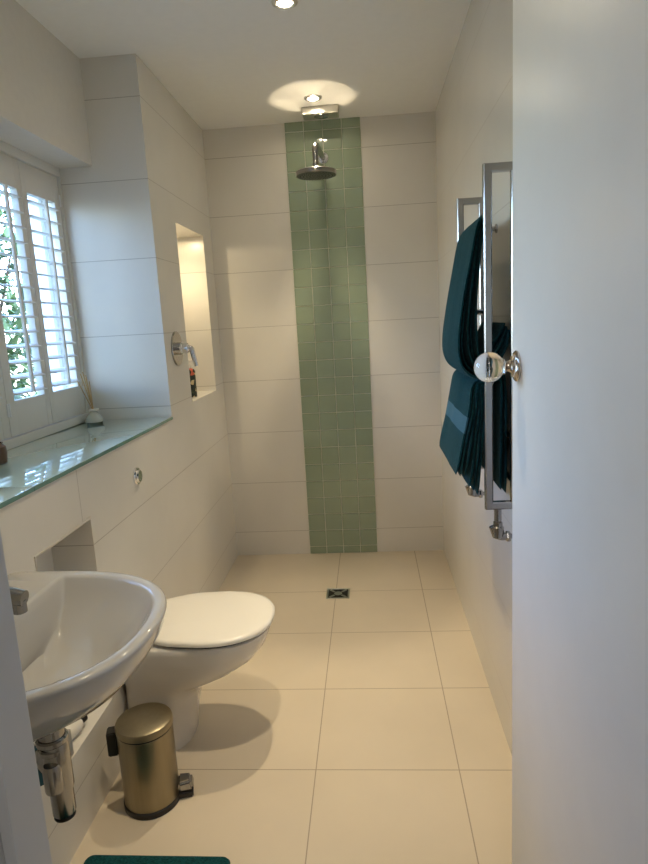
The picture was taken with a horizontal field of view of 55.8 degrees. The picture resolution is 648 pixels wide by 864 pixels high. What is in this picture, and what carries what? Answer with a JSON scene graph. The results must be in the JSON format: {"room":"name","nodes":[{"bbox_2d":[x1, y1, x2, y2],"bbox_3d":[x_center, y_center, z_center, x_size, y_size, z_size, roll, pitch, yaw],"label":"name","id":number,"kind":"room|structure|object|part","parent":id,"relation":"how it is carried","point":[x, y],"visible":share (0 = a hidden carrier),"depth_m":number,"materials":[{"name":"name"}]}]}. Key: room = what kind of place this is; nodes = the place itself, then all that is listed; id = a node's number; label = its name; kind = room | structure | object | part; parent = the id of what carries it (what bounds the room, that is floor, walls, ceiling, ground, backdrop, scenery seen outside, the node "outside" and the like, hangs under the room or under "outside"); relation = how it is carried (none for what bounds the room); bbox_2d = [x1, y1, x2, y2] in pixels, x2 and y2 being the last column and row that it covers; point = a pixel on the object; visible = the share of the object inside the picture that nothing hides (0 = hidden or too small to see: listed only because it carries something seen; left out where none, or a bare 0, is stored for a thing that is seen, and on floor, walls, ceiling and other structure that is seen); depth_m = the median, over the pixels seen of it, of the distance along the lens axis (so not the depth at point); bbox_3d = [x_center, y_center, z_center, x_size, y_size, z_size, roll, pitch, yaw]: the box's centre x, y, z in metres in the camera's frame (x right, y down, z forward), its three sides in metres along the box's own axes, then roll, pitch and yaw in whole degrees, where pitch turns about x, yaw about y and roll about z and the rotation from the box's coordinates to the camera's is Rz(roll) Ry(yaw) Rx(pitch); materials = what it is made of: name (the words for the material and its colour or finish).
{"room":"bathroom","nodes":[
{"label":"bathroom","id":0,"kind":"room"},
{"bbox_2d":[0,0,91,168],"bbox_3d":[-1.111,-1.100,1.690,0.280,0.388,1.412,-2,10,4],"label":"wall","id":1,"kind":"structure","parent":0,"point":[43,113],"depth_m":2.05,"materials":[{"name":"paint"}]},
{"bbox_2d":[0,54,237,863],"bbox_3d":[-0.932,-0.160,2.078,0.500,2.393,2.886,-2,10,4],"label":"wall","id":2,"kind":"structure","parent":0,"point":[137,218],"depth_m":2.47,"materials":[{"name":"tile"}]},
{"bbox_2d":[0,140,88,449],"bbox_3d":[-1.139,-0.413,1.819,0.148,1.005,1.412,-2,10,4],"label":"window","id":3,"kind":"structure","parent":2,"relation":"in","point":[43,268],"depth_m":2.45,"materials":[{"name":"white wood"}]},
{"bbox_2d":[0,364,10,440],"bbox_3d":[-1.081,-0.416,1.818,0.072,0.935,0.271,-2,10,4],"label":"window shutter","id":4,"kind":"object","parent":3,"relation":"attached to","point":[5,433],"visible":1,"depth_m":2.00,"materials":[{"name":"white paint"}]},
{"bbox_2d":[0,152,52,436],"bbox_3d":[-1.062,-0.466,2.088,0.072,0.935,0.271,-2,10,4],"label":"window shutter","id":5,"kind":"object","parent":3,"relation":"attached to","point":[33,412],"visible":0.99,"depth_m":2.13,"materials":[{"name":"white paint"}]},
{"bbox_3d":[-1.035,-0.476,2.078,0.015,0.687,0.013,-2,10,4],"label":"tilt rod","id":6,"kind":"part","parent":5,"relation":"part of","materials":[{"name":"white paint"}]},
{"bbox_2d":[17,160,85,422],"bbox_3d":[-1.044,-0.516,2.357,0.072,0.935,0.271,-2,10,4],"label":"window shutter","id":7,"kind":"object","parent":3,"relation":"attached to","point":[65,403],"visible":0.91,"depth_m":2.36,"materials":[{"name":"white paint"}]},
{"bbox_3d":[-1.017,-0.523,2.334,0.015,0.687,0.013,-2,10,4],"label":"tilt rod","id":8,"kind":"part","parent":7,"relation":"part of","materials":[{"name":"white paint"}]},
{"bbox_2d":[34,516,113,697],"bbox_3d":[-0.680,0.564,1.696,0.005,0.587,0.309,-2,10,4],"label":"trim","id":9,"kind":"structure","parent":2,"relation":"attached to","point":[88,518],"depth_m":1.64,"materials":[{"name":"beige tile"}]},
{"bbox_2d":[65,715,87,739],"bbox_3d":[-0.710,0.836,1.721,0.047,0.047,0.115,0,11,18],"label":"lotion bottle","id":10,"kind":"object","parent":2,"relation":"on","point":[76,727],"visible":0.31,"depth_m":1.71,"materials":[{"name":"white plastic"}]},
{"bbox_2d":[0,417,172,490],"bbox_3d":[-0.853,0.047,2.047,0.365,0.012,1.090,-2,10,4],"label":"window ledge","id":11,"kind":"object","parent":2,"relation":"on","point":[38,463],"visible":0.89,"depth_m":1.96,"materials":[{"name":"teal glass"}]},
{"bbox_2d":[0,442,7,464],"bbox_3d":[-0.958,0.063,1.783,0.064,0.062,0.064,-2,10,4],"label":"pot","id":12,"kind":"object","parent":11,"relation":"on","point":[3,450],"visible":1,"depth_m":1.78,"materials":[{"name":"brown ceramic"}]},
{"bbox_2d":[77,372,103,423],"bbox_3d":[-0.949,-0.143,2.498,0.074,0.210,0.080,-2,10,4],"label":"reed diffuser","id":13,"kind":"object","parent":11,"relation":"on","point":[93,416],"visible":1,"depth_m":2.49,"materials":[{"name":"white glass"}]},
{"bbox_2d":[85,411,103,423],"bbox_3d":[-0.944,-0.065,2.516,0.072,0.050,0.072,-2,10,4],"label":"bottle","id":14,"kind":"object","parent":13,"relation":"attached to","point":[94,416],"depth_m":2.49,"materials":[{"name":"white glass"}]},
{"bbox_2d":[7,571,166,741],"bbox_3d":[-0.511,0.442,1.130,0.433,0.182,0.516,-2,10,4],"label":"basin","id":15,"kind":"object","parent":2,"relation":"attached to","point":[82,635],"visible":0.91,"depth_m":1.22,"materials":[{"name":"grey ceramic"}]},
{"bbox_2d":[9,586,28,614],"bbox_3d":[-0.616,0.299,1.111,0.155,0.116,0.054,-2,10,4],"label":"tap","id":16,"kind":"object","parent":15,"relation":"on","point":[19,597],"visible":0.66,"depth_m":1.10,"materials":[{"name":"silver metal"}]},
{"bbox_2d":[34,727,75,822],"bbox_3d":[-0.601,0.632,1.277,0.058,0.237,0.344,-12,13,-39],"label":"trap","id":17,"kind":"object","parent":15,"relation":"attached to","point":[53,754],"visible":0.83,"depth_m":1.15,"materials":[{"name":"silver metal"}]},
{"bbox_2d":[34,746,43,785],"bbox_3d":[-0.614,0.704,1.296,0.060,0.083,0.047,-12,14,-42],"label":"cloth","id":18,"kind":"object","parent":17,"relation":"hanging from","point":[35,748],"visible":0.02,"depth_m":1.29,"materials":[{"name":"teal fabric"}]},
{"bbox_2d":[133,467,142,484],"bbox_3d":[-0.654,0.155,2.155,0.016,0.062,0.062,-2,10,4],"label":"button","id":19,"kind":"object","parent":2,"relation":"attached to","point":[137,473],"visible":1,"depth_m":2.14,"materials":[{"name":"silver metal"}]},
{"bbox_3d":[-0.650,0.155,2.155,0.008,0.047,0.047,-2,10,4],"label":"push plate","id":20,"kind":"part","parent":19,"relation":"part of","materials":[{"name":"silver metal"}]},
{"bbox_2d":[171,331,197,366],"bbox_3d":[-0.599,-0.362,2.666,0.089,0.157,0.150,-2,10,4],"label":"shower valve","id":21,"kind":"object","parent":2,"relation":"attached to","point":[178,348],"visible":1,"depth_m":2.65,"materials":[{"name":"silver metal"}]},
{"bbox_3d":[-0.639,-0.363,2.669,0.008,0.150,0.150,-2,10,4],"label":"plate","id":22,"kind":"part","parent":21,"relation":"part of","materials":[{"name":"silver metal"}]},
{"bbox_3d":[-0.576,-0.333,2.670,0.045,0.096,0.030,-2,10,4],"label":"lever","id":23,"kind":"part","parent":21,"relation":"part of","materials":[{"name":"silver metal"}]},
{"bbox_2d":[188,359,196,396],"bbox_3d":[-0.670,-0.269,3.055,0.065,0.190,0.062,-2,10,4],"label":"soap bottle","id":24,"kind":"object","parent":2,"relation":"on","point":[191,371],"visible":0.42,"depth_m":3.04,"materials":[{"name":"black plastic"}]},
{"bbox_2d":[15,0,470,129],"bbox_3d":[-0.338,-1.412,1.804,1.826,0.100,3.086,-2,10,4],"label":"ceiling","id":25,"kind":"structure","parent":0,"point":[227,63],"depth_m":2.33,"materials":[{"name":"paint"}]},
{"bbox_2d":[272,0,297,9],"bbox_3d":[-0.129,-1.405,2.007,0.086,0.008,0.086,-2,10,4],"label":"recessed light","id":26,"kind":"object","parent":25,"relation":"in","point":[279,4],"visible":1,"depth_m":2.01,"materials":[{"name":"silver metal"}]},
{"bbox_2d":[304,94,321,101],"bbox_3d":[-0.051,-1.568,2.878,0.086,0.008,0.086,-2,10,4],"label":"recessed light","id":27,"kind":"object","parent":25,"relation":"in","point":[313,97],"visible":1,"depth_m":2.87,"materials":[{"name":"silver metal"}]},
{"bbox_2d":[302,104,338,119],"bbox_3d":[-0.017,-1.580,3.034,0.180,0.043,0.095,-2,10,4],"label":"vent","id":28,"kind":"object","parent":25,"relation":"attached to","point":[322,111],"visible":1,"depth_m":2.99,"materials":[{"name":"silver metal"}]},
{"bbox_2d":[70,550,511,863],"bbox_3d":[-0.180,1.027,2.245,1.776,0.080,3.086,-2,10,4],"label":"floor","id":29,"kind":"structure","parent":0,"point":[366,727],"depth_m":2.02,"materials":[{"name":"tile"}]},
{"bbox_2d":[106,702,193,820],"bbox_3d":[-0.505,0.950,1.790,0.208,0.268,0.163,-12,14,-41],"label":"pedal bin","id":30,"kind":"object","parent":29,"relation":"on","point":[142,736],"visible":1,"depth_m":1.73,"materials":[{"name":"gold metal"}]},
{"bbox_3d":[-0.518,0.833,1.763,0.161,0.027,0.161,-2,10,4],"label":"lid","id":31,"kind":"part","parent":30,"relation":"part of","materials":[{"name":"gold metal"}]},
{"bbox_2d":[84,855,229,863],"bbox_3d":[-0.452,1.164,1.306,0.386,0.014,0.602,-2,10,4],"label":"bath mat","id":32,"kind":"object","parent":29,"relation":"on","point":[94,859],"visible":1,"depth_m":1.58,"materials":[{"name":"teal fabric"}]},
{"bbox_2d":[125,591,274,750],"bbox_3d":[-0.396,0.813,2.067,0.488,0.428,0.370,-2,10,4],"label":"toilet","id":33,"kind":"object","parent":29,"relation":"on","point":[204,637],"visible":0.68,"depth_m":1.93,"materials":[{"name":"white ceramic"}]},
{"bbox_3d":[-0.378,0.627,2.031,0.397,0.007,0.346,-2,10,4],"label":"seat","id":34,"kind":"part","parent":33,"relation":"part of","materials":[{"name":"white plastic"}]},
{"bbox_3d":[-0.377,0.612,2.028,0.427,0.020,0.370,-2,10,4],"label":"lid","id":35,"kind":"part","parent":33,"relation":"part of","materials":[{"name":"white plastic"}]},
{"bbox_2d":[326,588,349,598],"bbox_3d":[0.071,0.816,3.095,0.118,0.004,0.116,-2,10,4],"label":"floor drain","id":36,"kind":"object","parent":29,"relation":"on","point":[332,593],"visible":1,"depth_m":3.09,"materials":[{"name":"silver metal"}]},
{"bbox_2d":[202,111,443,554],"bbox_3d":[-0.169,-0.459,3.491,1.826,2.393,0.100,-2,10,4],"label":"wall","id":37,"kind":"structure","parent":0,"point":[246,167],"depth_m":3.41,"materials":[{"name":"tile"}]},
{"bbox_2d":[295,142,336,180],"bbox_3d":[-0.034,-1.341,3.036,0.198,0.192,0.437,-2,10,4],"label":"shower","id":38,"kind":"object","parent":37,"relation":"attached to","point":[316,172],"visible":1,"depth_m":2.91,"materials":[{"name":"silver metal"}]},
{"bbox_3d":[-0.023,-1.371,3.072,0.028,0.118,0.350,-2,10,7],"label":"arm","id":39,"kind":"part","parent":38,"relation":"part of","materials":[{"name":"silver metal"}]},
{"bbox_3d":[-0.005,-1.447,3.233,0.056,0.056,0.008,-2,10,4],"label":"wall plate","id":40,"kind":"part","parent":38,"relation":"part of","materials":[{"name":"silver metal"}]},
{"bbox_2d":[284,117,377,553],"bbox_3d":[0.053,-0.458,3.420,0.400,2.393,0.008,-2,10,4],"label":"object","id":41,"kind":"structure","parent":37,"relation":"attached to","point":[327,227],"depth_m":3.40,"materials":[{"name":"green tile"}]},
{"bbox_2d":[435,0,512,754],"bbox_3d":[0.585,-0.213,1.910,0.100,2.393,2.986,-2,10,4],"label":"wall","id":42,"kind":"structure","parent":0,"point":[474,110],"depth_m":2.15,"materials":[{"name":"tile"}]},
{"bbox_2d":[465,485,483,497],"bbox_3d":[0.528,0.180,2.117,0.079,0.096,0.033,-2,10,4],"label":"radiator valve","id":43,"kind":"object","parent":42,"relation":"attached to","point":[470,491],"visible":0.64,"depth_m":2.11,"materials":[{"name":"silver metal"}]},
{"bbox_2d":[456,161,512,509],"bbox_3d":[0.480,-0.271,1.826,0.090,0.896,0.474,-2,10,4],"label":"towel rail","id":44,"kind":"object","parent":42,"relation":"attached to","point":[484,203],"visible":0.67,"depth_m":1.60,"materials":[{"name":"silver metal"}]},
{"bbox_2d":[439,370,506,493],"bbox_3d":[0.445,-0.030,1.872,0.147,0.346,0.394,-2,10,4],"label":"towel","id":45,"kind":"object","parent":44,"relation":"hanging from","point":[461,442],"visible":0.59,"depth_m":1.71,"materials":[{"name":"teal fabric"}]},
{"bbox_2d":[442,215,509,378],"bbox_3d":[0.432,-0.382,1.782,0.147,0.433,0.353,-2,10,4],"label":"towel","id":46,"kind":"object","parent":44,"relation":"hanging from","point":[462,344],"visible":0.87,"depth_m":1.66,"materials":[{"name":"teal fabric"}]},
{"bbox_2d":[489,509,511,541],"bbox_3d":[0.499,0.257,1.702,0.079,0.096,0.033,-2,10,4],"label":"radiator valve","id":47,"kind":"object","parent":42,"relation":"attached to","point":[497,529],"visible":0.94,"depth_m":1.69,"materials":[{"name":"silver metal"}]},
{"bbox_3d":[-0.424,0.086,0.566,1.726,2.393,0.100,-2,10,4],"label":"wall","id":48,"kind":"structure","parent":0,"visible":0},
{"bbox_2d":[0,531,51,863],"bbox_3d":[-0.040,0.228,0.549,0.768,2.080,0.139,-2,10,4],"label":"trim","id":49,"kind":"structure","parent":48,"relation":"attached to","point":[23,829],"depth_m":0.63,"materials":[{"name":"paint"}]},
{"bbox_2d":[474,0,647,863],"bbox_3d":[0.301,0.179,0.805,0.110,2.032,0.612,-2,10,4],"label":"door","id":50,"kind":"structure","parent":48,"relation":"in","point":[577,365],"depth_m":0.73,"materials":[{"name":"white paint"}]},
{"bbox_3d":[0.312,-0.110,1.024,0.024,0.052,0.052,-2,10,4],"label":"knob","id":51,"kind":"part","parent":50,"relation":"part of","materials":[{"name":"silver metal"}]},
{"label":"outside","id":52,"kind":"structure","parent":0,"visible":0},
{"bbox_3d":[-5.323,1.428,3.187,8.450,0.050,13.000,-2,10,4],"label":"ground","id":53,"kind":"structure","parent":52,"visible":0},
{"bbox_2d":[0,194,37,399],"bbox_3d":[-2.495,-0.429,4.161,1.348,3.001,1.691,-2,10,4],"label":"leafy bush","id":54,"kind":"object","parent":53,"relation":"on","point":[8,324],"visible":0.15,"depth_m":4.21,"materials":[{"name":"green plant"}]}
]}

